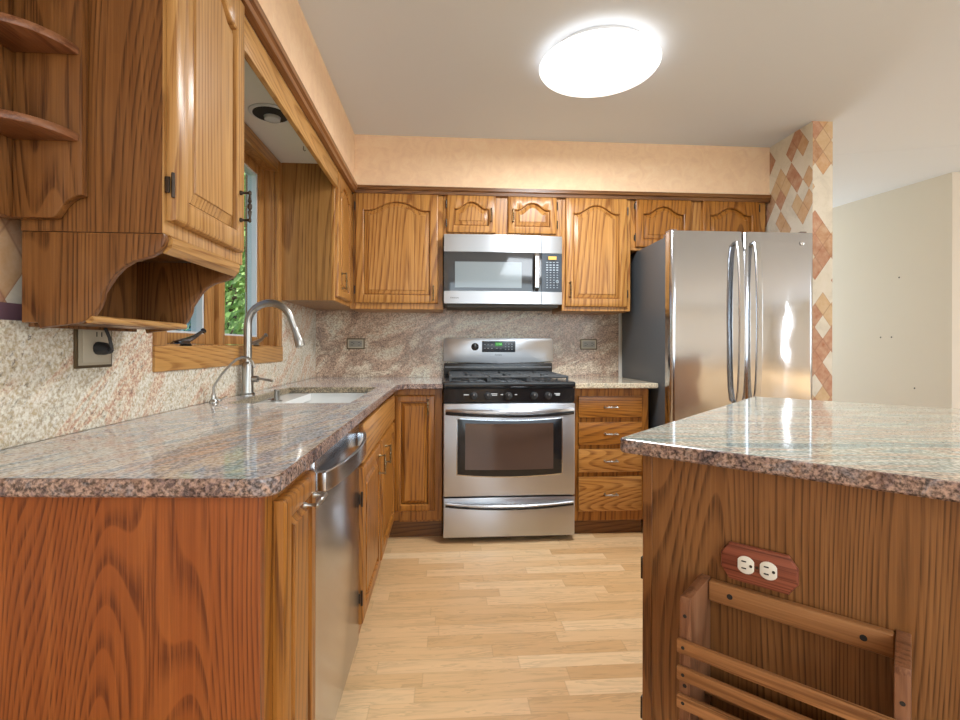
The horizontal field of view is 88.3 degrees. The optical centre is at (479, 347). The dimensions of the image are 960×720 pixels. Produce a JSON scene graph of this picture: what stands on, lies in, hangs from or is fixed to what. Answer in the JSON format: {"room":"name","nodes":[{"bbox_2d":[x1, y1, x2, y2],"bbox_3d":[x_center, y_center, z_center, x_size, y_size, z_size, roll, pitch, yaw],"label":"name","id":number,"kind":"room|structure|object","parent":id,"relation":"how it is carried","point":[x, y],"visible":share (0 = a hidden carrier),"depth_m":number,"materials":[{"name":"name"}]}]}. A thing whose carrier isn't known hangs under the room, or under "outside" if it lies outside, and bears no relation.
{"room":"kitchen","nodes":[
{"label":"kitchen","id":0,"kind":"room"},
{"bbox_2d":[0,173,310,449],"bbox_3d":[-0.987,-0.114,-0.101,0.150,2.471,7.100,0,0,-4],"label":"wall","id":1,"kind":"structure","parent":0,"point":[10,229],"depth_m":1.05,"materials":[{"name":"paint"}]},
{"bbox_2d":[0,302,21,320],"bbox_3d":[-0.985,-0.075,1.007,0.005,0.037,1.010,0,0,-4],"label":"trim","id":2,"kind":"structure","parent":1,"relation":"attached to","point":[8,311],"depth_m":1.04,"materials":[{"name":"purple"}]},
{"bbox_2d":[74,329,111,368],"bbox_3d":[-0.981,-0.005,1.260,0.010,0.112,0.132,0,0,-4],"label":"wall outlet","id":3,"kind":"object","parent":1,"relation":"attached to","point":[84,340],"visible":0.56,"depth_m":1.24,"materials":[{"name":"beige plastic"}]},
{"bbox_2d":[82,329,109,362],"bbox_3d":[-0.978,-0.007,1.262,0.002,0.088,0.096,0,0,-4],"label":"socket","id":4,"kind":"object","parent":3,"relation":"attached to","point":[89,337],"depth_m":1.25,"materials":[{"name":"beige plastic"}]},
{"bbox_2d":[93,328,113,354],"bbox_3d":[-0.952,-0.015,1.261,0.054,0.069,0.035,0,0,8],"label":"plug","id":5,"kind":"object","parent":3,"relation":"attached to","point":[99,348],"visible":1,"depth_m":1.25,"materials":[{"name":"black plastic"}]},
{"bbox_2d":[22,231,239,333],"bbox_3d":[-0.811,-0.139,1.217,0.290,0.200,0.382,0,0,-4],"label":"shelf","id":6,"kind":"object","parent":1,"relation":"attached to","point":[71,280],"visible":1,"depth_m":1.03,"materials":[{"name":"brown wood"}]},
{"bbox_2d":[21,0,251,264],"bbox_3d":[-0.792,-0.624,1.232,0.332,0.767,0.408,0,0,-4],"label":"upper cabinet","id":7,"kind":"object","parent":1,"relation":"attached to","point":[166,77],"visible":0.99,"depth_m":1.05,"materials":[{"name":"brown wood"}]},
{"bbox_2d":[0,0,87,219],"bbox_3d":[-0.883,-0.635,0.925,0.156,0.744,0.192,0,0,-4],"label":"corner shelf","id":8,"kind":"object","parent":7,"relation":"attached to","point":[44,43],"visible":1,"depth_m":1.00,"materials":[{"name":"brown wood"}]},
{"bbox_2d":[244,17,337,187],"bbox_3d":[-0.745,-0.926,2.079,0.020,0.100,1.273,0,0,-4],"label":"valance board","id":9,"kind":"object","parent":7,"relation":"attached to","point":[256,56],"visible":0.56,"depth_m":1.81,"materials":[{"name":"brown wood"}]},
{"bbox_2d":[0,301,315,449],"bbox_3d":[-1.046,-0.029,1.965,0.020,0.470,2.930,0,0,-4],"label":"backsplash","id":10,"kind":"structure","parent":1,"relation":"attached to","point":[43,396],"depth_m":1.29,"materials":[{"name":"stone"}]},
{"bbox_2d":[152,122,282,371],"bbox_3d":[-1.121,-0.464,2.110,0.168,1.080,1.200,0,0,-4],"label":"window","id":11,"kind":"structure","parent":1,"relation":"in","point":[204,346],"depth_m":2.53,"materials":[{"name":"brown wood"}]},
{"bbox_2d":[281,163,359,311],"bbox_3d":[-0.941,-0.627,3.072,0.339,0.761,0.732,0,0,-4],"label":"upper cabinet","id":12,"kind":"object","parent":1,"relation":"attached to","point":[317,216],"visible":0.94,"depth_m":2.71,"materials":[{"name":"brown wood"}]},
{"bbox_2d":[241,0,356,191],"bbox_3d":[-0.628,-1.001,0.799,0.037,0.046,4.645,0,0,-4],"label":"trim","id":13,"kind":"structure","parent":12,"relation":"attached to","point":[254,13],"depth_m":1.83,"materials":[{"name":"brown wood"}]},
{"bbox_2d":[315,245,621,505],"bbox_3d":[0.363,-0.111,3.612,3.360,2.471,0.120,0,0,-4],"label":"wall","id":14,"kind":"structure","parent":0,"point":[620,314],"depth_m":3.60,"materials":[{"name":"beige paint"}]},
{"bbox_2d":[347,338,364,348],"bbox_3d":[-0.865,-0.026,3.441,0.124,0.076,0.009,0,0,-4],"label":"wall outlet","id":15,"kind":"object","parent":14,"relation":"attached to","point":[352,343],"visible":1,"depth_m":3.44,"materials":[{"name":"grey plastic"}]},
{"bbox_2d":[349,341,361,346],"bbox_3d":[-0.865,-0.026,3.439,0.088,0.044,0.002,0,0,-4],"label":"socket","id":16,"kind":"object","parent":15,"relation":"attached to","point":[351,343],"depth_m":3.44,"materials":[{"name":"grey plastic"}]},
{"bbox_2d":[353,192,442,312],"bbox_3d":[-0.531,-0.626,3.290,0.569,0.761,0.356,0,0,-4],"label":"upper cabinet","id":17,"kind":"object","parent":14,"relation":"attached to","point":[398,238],"visible":0.98,"depth_m":3.15,"materials":[{"name":"brown wood"}]},
{"bbox_2d":[316,301,618,376],"bbox_3d":[-0.078,-0.059,3.511,2.165,0.535,0.020,0,0,-4],"label":"backsplash","id":18,"kind":"structure","parent":14,"relation":"attached to","point":[397,344],"depth_m":3.48,"materials":[{"name":"stone"}]},
{"bbox_2d":[443,195,561,244],"bbox_3d":[0.141,-0.860,3.337,0.773,0.291,0.356,0,0,-4],"label":"upper cabinet","id":19,"kind":"object","parent":14,"relation":"attached to","point":[462,214],"visible":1,"depth_m":3.20,"materials":[{"name":"brown wood"}]},
{"bbox_2d":[444,234,561,310],"bbox_3d":[0.139,-0.486,3.302,0.756,0.454,0.408,0,0,-4],"label":"microwave","id":20,"kind":"object","parent":19,"relation":"attached to","point":[483,272],"visible":1,"depth_m":3.13,"materials":[{"name":"silver metal"}]},
{"bbox_2d":[580,339,596,349],"bbox_3d":[0.781,-0.022,3.556,0.124,0.076,0.009,0,0,-4],"label":"wall outlet","id":21,"kind":"object","parent":14,"relation":"attached to","point":[585,344],"visible":1,"depth_m":3.55,"materials":[{"name":"grey plastic"}]},
{"bbox_2d":[583,341,594,346],"bbox_3d":[0.781,-0.022,3.553,0.088,0.044,0.002,0,0,-4],"label":"socket","id":22,"kind":"object","parent":21,"relation":"attached to","point":[585,343],"depth_m":3.55,"materials":[{"name":"grey plastic"}]},
{"bbox_2d":[552,198,629,313],"bbox_3d":[0.757,-0.622,3.380,0.458,0.764,0.356,0,0,-4],"label":"upper cabinet","id":23,"kind":"object","parent":14,"relation":"attached to","point":[595,231],"visible":0.99,"depth_m":3.24,"materials":[{"name":"brown wood"}]},
{"bbox_2d":[630,199,764,254],"bbox_3d":[1.451,-0.822,3.428,0.930,0.361,0.356,0,0,-4],"label":"upper cabinet","id":24,"kind":"object","parent":14,"relation":"attached to","point":[650,220],"visible":0.51,"depth_m":3.28,"materials":[{"name":"brown wood"}]},
{"bbox_2d":[355,185,770,202],"bbox_3d":[0.576,-0.998,3.222,2.735,0.046,0.037,0,0,-4],"label":"trim","id":25,"kind":"structure","parent":24,"relation":"attached to","point":[385,189],"depth_m":3.21,"materials":[{"name":"brown wood"}]},
{"bbox_2d":[833,145,959,158],"bbox_3d":[2.918,-1.341,3.378,1.798,0.002,0.086,0,0,13],"label":"trim","id":26,"kind":"structure","parent":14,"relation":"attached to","point":[954,147],"depth_m":3.40,"materials":[{"name":"paint"}]},
{"bbox_2d":[335,506,642,719],"bbox_3d":[2.490,1.179,1.746,7.350,0.100,10.300,0,0,-4],"label":"floor","id":27,"kind":"structure","parent":0,"point":[526,627],"depth_m":1.96,"materials":[{"name":"brown wood"}]},
{"bbox_2d":[0,467,327,719],"bbox_3d":[-0.642,0.680,0.939,0.643,0.884,0.313,0,0,-4],"label":"base cabinet","id":28,"kind":"object","parent":27,"relation":"on","point":[112,608],"visible":0.95,"depth_m":0.80,"materials":[{"name":"brown wood"}]},
{"bbox_2d":[309,424,366,719],"bbox_3d":[-0.658,0.688,1.392,0.637,0.868,0.587,0,0,-4],"label":"dishwasher","id":29,"kind":"object","parent":27,"relation":"on","point":[336,471],"visible":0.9,"depth_m":1.33,"materials":[{"name":"silver metal"}]},
{"bbox_2d":[359,394,394,632],"bbox_3d":[-0.731,0.680,2.273,0.634,0.884,1.171,0,0,-4],"label":"base cabinet","id":30,"kind":"object","parent":27,"relation":"on","point":[377,468],"visible":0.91,"depth_m":2.02,"materials":[{"name":"brown wood"}]},
{"bbox_2d":[0,377,442,497],"bbox_3d":[-0.605,0.222,2.113,0.880,0.030,2.695,0,0,-4],"label":"countertop","id":31,"kind":"structure","parent":30,"relation":"on","point":[239,446],"depth_m":1.01,"materials":[{"name":"beige stone"}]},
{"bbox_2d":[209,356,255,402],"bbox_3d":[-0.929,0.119,1.858,0.170,0.174,0.031,0,0,-4],"label":"tap","id":32,"kind":"object","parent":31,"relation":"on","point":[214,399],"visible":1,"depth_m":1.85,"materials":[{"name":"silver metal"}]},
{"bbox_2d":[240,299,304,395],"bbox_3d":[-0.904,-0.002,2.159,0.275,0.416,0.066,0,0,-4],"label":"kitchen faucet","id":33,"kind":"object","parent":31,"relation":"on","point":[248,378],"visible":0.96,"depth_m":2.14,"materials":[{"name":"silver metal"}]},
{"bbox_2d":[257,393,365,402],"bbox_3d":[-0.739,0.336,2.210,0.483,0.196,0.775,0,0,-4],"label":"sink","id":34,"kind":"object","parent":31,"relation":"in","point":[290,397],"visible":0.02,"depth_m":2.58,"materials":[{"name":"white ceramic"}]},
{"bbox_2d":[268,389,281,401],"bbox_3d":[-0.903,0.211,2.181,0.058,0.052,0.044,0,0,-4],"label":"soap dispenser","id":35,"kind":"object","parent":34,"relation":"on","point":[276,398],"visible":1,"depth_m":2.17,"materials":[{"name":"silver metal"}]},
{"bbox_2d":[389,389,442,536],"bbox_3d":[-0.409,0.681,3.150,0.339,0.884,0.634,0,0,-4],"label":"base cabinet","id":36,"kind":"object","parent":27,"relation":"on","point":[418,421],"visible":0.97,"depth_m":2.87,"materials":[{"name":"brown wood"}]},
{"bbox_2d":[443,338,574,537],"bbox_3d":[0.151,0.528,3.138,0.770,1.191,0.738,0,0,-4],"label":"gas range","id":37,"kind":"object","parent":27,"relation":"on","point":[509,419],"visible":1,"depth_m":2.85,"materials":[{"name":"silver metal"}]},
{"bbox_2d":[443,376,574,386],"bbox_3d":[0.151,0.213,3.150,0.766,0.032,0.623,0,0,-4],"label":"cooktop","id":38,"kind":"object","parent":37,"relation":"in","point":[447,382],"depth_m":2.86,"materials":[{"name":"black metal"}]},
{"bbox_2d":[573,388,647,533],"bbox_3d":[0.766,0.683,3.232,0.462,0.884,0.634,0,0,-4],"label":"base cabinet","id":39,"kind":"object","parent":27,"relation":"on","point":[608,496],"visible":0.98,"depth_m":2.95,"materials":[{"name":"brown wood"}]},
{"bbox_2d":[562,377,657,388],"bbox_3d":[0.783,0.226,3.234,0.497,0.030,0.651,0,0,-4],"label":"countertop","id":40,"kind":"structure","parent":39,"relation":"on","point":[580,382],"depth_m":2.93,"materials":[{"name":"beige stone"}]},
{"bbox_2d":[622,229,812,519],"bbox_3d":[1.474,0.227,3.168,0.852,1.800,0.840,0,0,-4],"label":"refrigerator","id":41,"kind":"object","parent":27,"relation":"on","point":[715,319],"visible":0.62,"depth_m":2.82,"materials":[{"name":"grey metal"}]},
{"bbox_2d":[640,456,959,719],"bbox_3d":[1.402,0.685,0.994,1.770,0.884,1.162,0,0,41],"label":"base cabinet","id":42,"kind":"object","parent":27,"relation":"on","point":[888,560],"visible":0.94,"depth_m":0.92,"materials":[{"name":"brown wood"}]},
{"bbox_2d":[721,541,798,594],"bbox_3d":[0.542,0.428,0.964,0.134,0.073,0.016,0,0,41],"label":"wall outlet","id":43,"kind":"object","parent":42,"relation":"attached to","point":[775,571],"visible":1,"depth_m":0.96,"materials":[{"name":"brown wood"}]},
{"bbox_2d":[738,556,753,573],"bbox_3d":[0.522,0.427,0.972,0.029,0.034,0.003,0,0,41],"label":"socket","id":44,"kind":"object","parent":43,"relation":"attached to","point":[745,563],"depth_m":0.97,"materials":[{"name":"white plastic"}]},
{"bbox_2d":[760,561,776,579],"bbox_3d":[0.552,0.427,0.947,0.029,0.034,0.003,0,0,41],"label":"socket","id":45,"kind":"object","parent":43,"relation":"attached to","point":[768,569],"depth_m":0.95,"materials":[{"name":"white plastic"}]},
{"bbox_2d":[620,396,959,502],"bbox_3d":[1.443,0.226,1.023,1.850,0.032,1.315,0,0,41],"label":"countertop","id":46,"kind":"structure","parent":42,"relation":"on","point":[899,449],"depth_m":1.09,"materials":[{"name":"grey stone"}]},
{"bbox_2d":[677,574,911,719],"bbox_3d":[0.544,0.630,0.879,0.338,0.310,0.139,0,0,41],"label":"magazine rack","id":47,"kind":"object","parent":42,"relation":"attached to","point":[693,643],"visible":1,"depth_m":0.89,"materials":[{"name":"brown wood"}]},
{"bbox_2d":[244,0,769,194],"bbox_3d":[0.574,-1.175,0.810,3.085,0.341,5.500,0,0,-4],"label":"soffit","id":48,"kind":"structure","parent":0,"point":[371,159],"depth_m":3.19,"materials":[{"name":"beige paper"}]},
{"bbox_2d":[248,103,287,122],"bbox_3d":[-0.899,-0.994,2.126,0.176,0.029,0.176,0,0,-4],"label":"recessed light","id":49,"kind":"object","parent":48,"relation":"in","point":[268,112],"visible":0.88,"depth_m":2.10,"materials":[{"name":"white plastic"}]},
{"bbox_2d":[298,0,959,207],"bbox_3d":[2.496,-1.392,1.746,7.350,0.100,10.300,0,0,-4],"label":"ceiling","id":50,"kind":"structure","parent":0,"point":[740,73],"depth_m":2.44,"materials":[{"name":"paint"}]},
{"bbox_2d":[539,25,661,97],"bbox_3d":[0.549,-1.305,2.287,0.548,0.082,0.548,0,0,-4],"label":"ceiling light","id":51,"kind":"object","parent":50,"relation":"attached to","point":[604,60],"visible":1,"depth_m":2.21,"materials":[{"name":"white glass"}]},
{"bbox_2d":[765,121,832,400],"bbox_3d":[2.006,-0.107,3.301,0.125,2.471,0.730,0,0,-4],"label":"wall pier","id":52,"kind":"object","parent":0,"point":[801,163],"visible":0.29,"depth_m":2.94,"materials":[{"name":"tile"}]},
{"bbox_2d":[832,172,959,408],"bbox_3d":[4.693,-0.101,4.445,2.585,2.471,1.220,0,0,-4],"label":"wall","id":53,"kind":"structure","parent":0,"point":[911,233],"depth_m":4.16,"materials":[{"name":"beige paint"}]},
{"label":"outside","id":54,"kind":"structure","parent":0,"visible":0},
{"bbox_3d":[-17.231,1.934,15.357,29.600,0.100,54.000,0,0,-4],"label":"lawn","id":55,"kind":"structure","parent":54,"visible":0},
{"bbox_2d":[177,319,190,330],"bbox_3d":[-4.471,-1.774,5.468,3.043,7.380,3.008,0,0,35],"label":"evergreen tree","id":56,"kind":"object","parent":55,"relation":"on","point":[189,322],"visible":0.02,"depth_m":5.93,"materials":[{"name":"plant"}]},
{"bbox_2d":[185,172,244,344],"bbox_3d":[-6.073,-2.283,12.026,5.100,8.390,5.117,0,0,-4],"label":"leafy tree","id":57,"kind":"object","parent":55,"relation":"on","point":[234,306],"visible":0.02,"depth_m":10.65,"materials":[{"name":"green plant"}]},
{"bbox_2d":[225,180,244,311],"bbox_3d":[-11.085,-3.336,16.401,6.495,10.472,6.605,0,0,-10],"label":"leafy tree","id":58,"kind":"object","parent":55,"relation":"on","point":[240,283],"visible":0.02,"depth_m":17.06,"materials":[{"name":"green plant"}]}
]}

